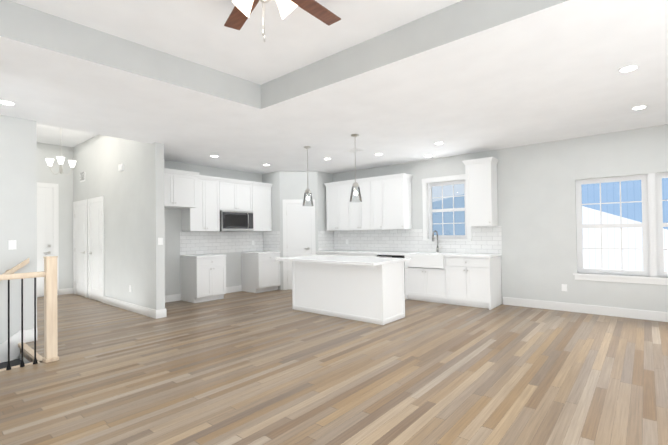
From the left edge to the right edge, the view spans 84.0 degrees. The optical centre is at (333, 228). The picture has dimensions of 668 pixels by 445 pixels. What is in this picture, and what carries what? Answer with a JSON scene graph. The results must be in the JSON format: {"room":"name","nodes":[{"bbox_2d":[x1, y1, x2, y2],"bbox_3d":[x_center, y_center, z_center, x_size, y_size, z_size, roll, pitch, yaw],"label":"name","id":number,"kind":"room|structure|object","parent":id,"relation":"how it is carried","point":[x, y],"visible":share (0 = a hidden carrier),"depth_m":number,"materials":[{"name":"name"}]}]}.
{"room":"kitchen","nodes":[
{"label":"kitchen","id":0,"kind":"room"},
{"bbox_2d":[0,115,36,359],"bbox_3d":[-5.051,1.391,3.389,0.140,5.880,3.690,-1,-1,40],"label":"wall","id":1,"kind":"structure","parent":0,"point":[18,180],"depth_m":4.63,"materials":[{"name":"beige paint"}]},
{"bbox_2d":[8,240,15,249],"bbox_3d":[-3.975,0.204,4.584,0.010,0.115,0.075,-1,-1,40],"label":"switch plate","id":2,"kind":"object","parent":1,"relation":"attached to","point":[11,244],"depth_m":4.58,"materials":[{"name":"white plastic"}]},
{"bbox_2d":[0,258,28,280],"bbox_3d":[-4.894,1.585,3.393,0.082,2.432,3.300,-1,-1,40],"label":"stair handrail","id":3,"kind":"object","parent":1,"relation":"attached to","point":[18,267],"visible":0.71,"depth_m":4.56,"materials":[{"name":"brown wood"}]},
{"bbox_2d":[0,328,36,362],"bbox_3d":[-5.094,2.821,3.173,0.016,3.105,4.070,-1,-1,40],"label":"skirt","id":4,"kind":"object","parent":1,"relation":"attached to","point":[28,336],"visible":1,"depth_m":4.58,"materials":[{"name":"white wood"}]},
{"bbox_2d":[20,354,29,363],"bbox_3d":[-4.648,2.980,2.934,1.284,2.880,3.720,-1,-1,40],"label":"wall","id":5,"kind":"structure","parent":0,"point":[25,360],"depth_m":4.44,"materials":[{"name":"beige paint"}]},
{"bbox_2d":[0,359,24,368],"bbox_3d":[-4.590,2.961,2.973,1.040,2.708,3.380,-1,-1,40],"label":"stairs","id":6,"kind":"structure","parent":5,"relation":"attached to","point":[15,362],"depth_m":4.44,"materials":[{"name":"carpet"}]},
{"bbox_2d":[37,142,72,297],"bbox_3d":[-6.577,-0.270,8.172,0.140,3.570,1.656,-1,-1,40],"label":"wall","id":7,"kind":"structure","parent":0,"point":[45,174],"depth_m":8.50,"materials":[{"name":"beige paint"}]},
{"bbox_2d":[37,182,58,296],"bbox_3d":[-6.585,0.250,7.990,0.057,2.525,1.080,-1,-1,40],"label":"front door","id":8,"kind":"structure","parent":7,"relation":"in","point":[48,220],"depth_m":8.26,"materials":[{"name":"white wood"}]},
{"bbox_2d":[59,288,72,294],"bbox_3d":[-6.139,1.447,8.511,0.030,0.135,0.286,-1,-1,40],"label":"baseboard","id":9,"kind":"structure","parent":7,"relation":"attached to","point":[68,290],"depth_m":8.51,"materials":[{"name":"white wood"}]},
{"bbox_2d":[73,135,164,309],"bbox_3d":[-4.423,-0.309,7.350,4.216,3.570,0.140,-1,-1,40],"label":"wall","id":10,"kind":"structure","parent":0,"point":[132,192],"depth_m":6.62,"materials":[{"name":"beige paint"}]},
{"bbox_2d":[73,199,87,297],"bbox_3d":[-5.701,0.443,8.291,0.930,2.125,0.057,-1,-1,40],"label":"hall door","id":11,"kind":"structure","parent":10,"relation":"in","point":[80,268],"depth_m":8.29,"materials":[{"name":"white wood"}]},
{"bbox_2d":[80,172,84,181],"bbox_3d":[-5.586,-1.137,8.232,0.330,0.200,0.009,-1,-1,40],"label":"air vent","id":12,"kind":"object","parent":10,"relation":"in","point":[82,177],"visible":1,"depth_m":8.22,"materials":[{"name":"white plastic"}]},
{"bbox_2d":[88,196,103,302],"bbox_3d":[-4.933,0.424,7.644,0.900,2.125,0.057,-1,-1,40],"label":"hall door","id":13,"kind":"structure","parent":10,"relation":"in","point":[96,249],"depth_m":7.64,"materials":[{"name":"white wood"}]},
{"bbox_2d":[118,164,123,170],"bbox_3d":[-3.908,-1.118,6.801,0.160,0.120,0.039,-1,-1,40],"label":"door chime","id":14,"kind":"object","parent":10,"relation":"attached to","point":[120,167],"visible":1,"depth_m":6.76,"materials":[{"name":"white plastic"}]},
{"bbox_2d":[104,296,157,318],"bbox_3d":[-3.688,1.390,6.624,2.252,0.135,0.016,-1,-1,40],"label":"baseboard","id":15,"kind":"structure","parent":10,"relation":"attached to","point":[149,312],"depth_m":6.47,"materials":[{"name":"white wood"}]},
{"bbox_2d":[158,238,162,244],"bbox_3d":[-2.799,0.208,5.981,0.010,0.115,0.075,-1,-1,40],"label":"switch plate","id":16,"kind":"object","parent":10,"relation":"attached to","point":[160,240],"depth_m":5.98,"materials":[{"name":"white plastic"}]},
{"bbox_2d":[158,308,166,316],"bbox_3d":[-3.223,1.382,6.436,1.297,0.135,0.016,-1,-1,40],"label":"baseboard","id":17,"kind":"structure","parent":10,"relation":"attached to","point":[162,312],"depth_m":5.98,"materials":[{"name":"white wood"}]},
{"bbox_2d":[164,160,261,295],"bbox_3d":[-2.420,-0.023,8.545,0.140,2.980,4.270,-1,-1,40],"label":"wall","id":18,"kind":"structure","parent":0,"point":[173,222],"depth_m":7.56,"materials":[{"name":"beige paint"}]},
{"bbox_2d":[165,294,180,302],"bbox_3d":[-3.414,1.394,7.203,0.016,0.135,0.895,-1,-1,40],"label":"baseboard","id":19,"kind":"structure","parent":18,"relation":"attached to","point":[176,297],"depth_m":7.41,"materials":[{"name":"white wood"}]},
{"bbox_2d":[164,168,272,230],"bbox_3d":[-2.493,-0.511,7.849,0.657,1.140,3.080,-1,-1,40],"label":"upper cabinet","id":20,"kind":"object","parent":18,"relation":"attached to","point":[201,202],"visible":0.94,"depth_m":7.74,"materials":[{"name":"white wood"}]},
{"bbox_2d":[220,210,253,230],"bbox_3d":[-2.244,-0.159,8.295,0.451,0.439,0.825,-1,-1,40],"label":"microwave","id":21,"kind":"object","parent":20,"relation":"attached to","point":[236,220],"visible":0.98,"depth_m":8.13,"materials":[{"name":"silver metal"}]},
{"bbox_2d":[180,231,263,254],"bbox_3d":[-2.451,0.311,8.382,0.007,0.486,2.144,-1,-1,40],"label":"tile backsplash","id":22,"kind":"structure","parent":18,"relation":"attached to","point":[204,242],"depth_m":8.27,"materials":[{"name":"white tile"}]},
{"bbox_2d":[226,285,241,292],"bbox_3d":[-2.433,1.398,8.368,0.016,0.135,0.830,-1,-1,40],"label":"baseboard","id":23,"kind":"structure","parent":18,"relation":"attached to","point":[234,288],"depth_m":8.52,"materials":[{"name":"white wood"}]},
{"bbox_2d":[262,171,280,289],"bbox_3d":[-1.493,-0.028,9.045,0.635,2.980,0.100,-1,-1,40],"label":"wall","id":24,"kind":"structure","parent":0,"point":[272,178],"depth_m":8.91,"materials":[{"name":"beige paint"}]},
{"bbox_2d":[264,231,279,250],"bbox_3d":[-1.513,0.307,8.989,0.602,0.486,0.006,-1,-1,40],"label":"tile backsplash","id":25,"kind":"structure","parent":24,"relation":"attached to","point":[271,238],"depth_m":8.96,"materials":[{"name":"white tile"}]},
{"bbox_2d":[279,171,317,289],"bbox_3d":[-0.836,-0.038,8.891,0.905,2.980,0.100,-1,-1,-5],"label":"wall","id":26,"kind":"structure","parent":0,"point":[293,184],"depth_m":8.85,"materials":[{"name":"beige paint"}]},
{"bbox_2d":[283,199,315,289],"bbox_3d":[-0.825,0.381,8.824,0.556,2.140,0.556,-1,-1,40],"label":"pantry door","id":27,"kind":"structure","parent":26,"relation":"in","point":[298,228],"depth_m":8.82,"materials":[{"name":"white wood"}]},
{"bbox_2d":[318,230,331,249],"bbox_3d":[-0.196,0.292,9.081,0.008,0.486,0.543,-1,-1,40],"label":"tile backsplash","id":28,"kind":"structure","parent":26,"relation":"attached to","point":[324,236],"depth_m":9.04,"materials":[{"name":"white tile"}]},
{"bbox_2d":[317,171,332,250],"bbox_3d":[-0.237,-0.042,9.128,0.100,2.980,0.566,-1,-1,40],"label":"wall","id":29,"kind":"structure","parent":0,"point":[323,177],"depth_m":9.02,"materials":[{"name":"beige paint"}]},
{"bbox_2d":[0,290,667,444],"bbox_3d":[-1.640,1.462,4.390,12.920,0.120,10.016,-1,-1,40],"label":"floor","id":30,"kind":"structure","parent":0,"point":[273,367],"depth_m":3.38,"materials":[{"name":"brown wood"}]},
{"bbox_2d":[0,343,43,370],"bbox_3d":[-4.620,1.433,2.941,1.094,0.034,3.560,-1,-1,40],"label":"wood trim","id":31,"kind":"structure","parent":30,"relation":"attached to","point":[28,350],"depth_m":4.16,"materials":[{"name":"brown wood"}]},
{"bbox_2d":[0,256,58,369],"bbox_3d":[-4.169,0.854,2.629,0.120,1.112,3.640,-1,-1,40],"label":"guard","id":32,"kind":"object","parent":30,"relation":"on","point":[49,273],"visible":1,"depth_m":3.92,"materials":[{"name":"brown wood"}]},
{"bbox_2d":[180,254,225,302],"bbox_3d":[-2.668,1.003,7.593,0.663,0.910,0.660,-1,-1,40],"label":"base cabinet","id":33,"kind":"object","parent":30,"relation":"on","point":[202,277],"visible":1,"depth_m":7.38,"materials":[{"name":"white wood"}]},
{"bbox_2d":[241,251,280,292],"bbox_3d":[-1.711,1.006,8.730,0.663,0.910,0.652,-1,-1,40],"label":"base cabinet","id":34,"kind":"object","parent":30,"relation":"on","point":[260,271],"visible":0.98,"depth_m":8.51,"materials":[{"name":"white wood"}]},
{"bbox_2d":[292,263,404,324],"bbox_3d":[0.196,0.965,6.158,1.870,0.874,0.664,-1,-1,40],"label":"kitchen island","id":35,"kind":"object","parent":30,"relation":"on","point":[366,289],"depth_m":5.72,"materials":[{"name":"white wood"}]},
{"bbox_2d":[283,255,410,266],"bbox_3d":[0.102,0.513,6.145,2.040,0.040,1.060,-1,-1,40],"label":"island countertop","id":36,"kind":"structure","parent":35,"relation":"on","point":[359,261],"depth_m":5.79,"materials":[{"name":"white stone"}]},
{"bbox_2d":[316,230,501,309],"bbox_3d":[1.305,0.730,7.750,3.995,1.359,0.665,-1,-1,40],"label":"base cabinet","id":37,"kind":"object","parent":30,"relation":"on","point":[469,279],"visible":0.54,"depth_m":6.73,"materials":[{"name":"white wood"}]},
{"bbox_2d":[0,0,667,173],"bbox_3d":[-1.623,-1.774,4.386,12.650,0.710,9.896,-1,-1,40],"label":"ceiling","id":38,"kind":"structure","parent":0,"point":[198,82],"depth_m":3.70,"materials":[{"name":"white paint"}]},
{"bbox_2d":[0,100,16,105],"bbox_3d":[-3.635,-1.395,4.120,0.168,0.004,0.168,-1,-1,31],"label":"recessed light","id":39,"kind":"object","parent":38,"relation":"in","point":[5,102],"depth_m":4.13,"materials":[{"name":"white"}]},
{"bbox_2d":[46,157,75,174],"bbox_3d":[-4.902,-1.453,6.709,0.442,0.965,0.442,-1,-1,40],"label":"chandelier","id":40,"kind":"object","parent":38,"relation":"hanging from","point":[60,162],"visible":0.98,"depth_m":6.67,"materials":[{"name":"white glass"}]},
{"bbox_2d":[224,0,340,41],"bbox_3d":[-0.406,-1.454,2.366,1.351,0.594,1.285,-1,-1,40],"label":"ceiling fan","id":41,"kind":"object","parent":38,"relation":"hanging from","point":[241,12],"visible":1,"depth_m":2.65,"materials":[{"name":"brown wood"}]},
{"bbox_2d":[302,146,313,205],"bbox_3d":[-0.454,-0.895,6.394,0.198,1.021,0.198,-1,-1,40],"label":"pendant light","id":42,"kind":"object","parent":38,"relation":"hanging from","point":[308,191],"visible":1,"depth_m":6.39,"materials":[{"name":"silver metal"}]},
{"bbox_2d":[342,148,365,152],"bbox_3d":[0.366,-1.407,6.699,0.320,0.009,0.280,-1,-1,40],"label":"ceiling vent","id":43,"kind":"object","parent":38,"relation":"in","point":[352,150],"visible":0.96,"depth_m":6.68,"materials":[{"name":"white metal"}]},
{"bbox_2d":[350,134,361,201],"bbox_3d":[0.326,-0.915,5.660,0.198,1.021,0.198,-1,-1,40],"label":"pendant light","id":44,"kind":"object","parent":38,"relation":"hanging from","point":[356,185],"visible":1,"depth_m":5.65,"materials":[{"name":"silver metal"}]},
{"bbox_2d":[617,64,639,72],"bbox_3d":[2.739,-1.485,3.448,0.168,0.004,0.168,-1,-1,-5],"label":"recessed light","id":45,"kind":"object","parent":38,"relation":"in","point":[628,68],"depth_m":3.44,"materials":[{"name":"white plastic"}]},
{"bbox_2d":[630,105,647,109],"bbox_3d":[3.751,-1.483,4.557,0.168,0.004,0.168,-1,-1,13],"label":"recessed light","id":46,"kind":"object","parent":38,"relation":"in","point":[642,106],"depth_m":4.54,"materials":[{"name":"white"}]},
{"bbox_2d":[333,124,667,311],"bbox_3d":[2.662,-0.106,7.150,9.715,2.980,0.140,-1,-1,40],"label":"wall","id":47,"kind":"structure","parent":0,"point":[536,192],"depth_m":6.22,"materials":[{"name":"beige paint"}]},
{"bbox_2d":[324,173,412,230],"bbox_3d":[0.720,-0.539,8.432,2.198,1.150,0.380,-1,-1,40],"label":"upper cabinet","id":48,"kind":"object","parent":47,"relation":"attached to","point":[385,203],"visible":0.96,"depth_m":8.13,"materials":[{"name":"white wood"}]},
{"bbox_2d":[332,226,501,253],"bbox_3d":[1.515,0.246,8.016,3.998,0.506,0.008,-1,-1,40],"label":"tile backsplash","id":49,"kind":"structure","parent":47,"relation":"attached to","point":[487,239],"depth_m":7.88,"materials":[{"name":"white tile"}]},
{"bbox_2d":[422,174,471,240],"bbox_3d":[2.267,-0.399,7.438,1.030,1.285,0.150,-1,-1,40],"label":"kitchen window","id":50,"kind":"structure","parent":47,"relation":"in","point":[428,184],"depth_m":7.54,"materials":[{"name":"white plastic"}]},
{"bbox_2d":[462,157,498,225],"bbox_3d":[2.688,-0.644,6.777,0.535,1.205,0.380,-1,-1,40],"label":"upper cabinet","id":51,"kind":"object","parent":47,"relation":"attached to","point":[481,192],"visible":1,"depth_m":6.66,"materials":[{"name":"white wood"}]},
{"bbox_2d":[562,284,566,290],"bbox_3d":[3.789,0.976,6.100,0.075,0.115,0.008,-1,-1,40],"label":"electrical outlet plate","id":52,"kind":"object","parent":47,"relation":"attached to","point":[564,287],"depth_m":6.10,"materials":[{"name":"white plastic"}]},
{"bbox_2d":[503,297,667,321],"bbox_3d":[4.634,1.268,5.384,4.115,0.135,0.016,-1,-1,40],"label":"baseboard","id":53,"kind":"structure","parent":47,"relation":"attached to","point":[551,305],"depth_m":5.86,"materials":[{"name":"white wood"}]},
{"bbox_2d":[573,172,667,284],"bbox_3d":[4.657,0.003,5.421,1.980,1.615,0.155,-1,-1,40],"label":"double window","id":54,"kind":"structure","parent":47,"relation":"in","point":[652,224],"depth_m":5.52,"materials":[{"name":"white plastic"}]},
{"label":"outside","id":55,"kind":"structure","parent":0,"visible":0},
{"bbox_2d":[432,178,667,271],"bbox_3d":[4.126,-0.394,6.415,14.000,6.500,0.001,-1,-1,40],"label":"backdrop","id":56,"kind":"structure","parent":55,"point":[631,259],"depth_m":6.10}
]}

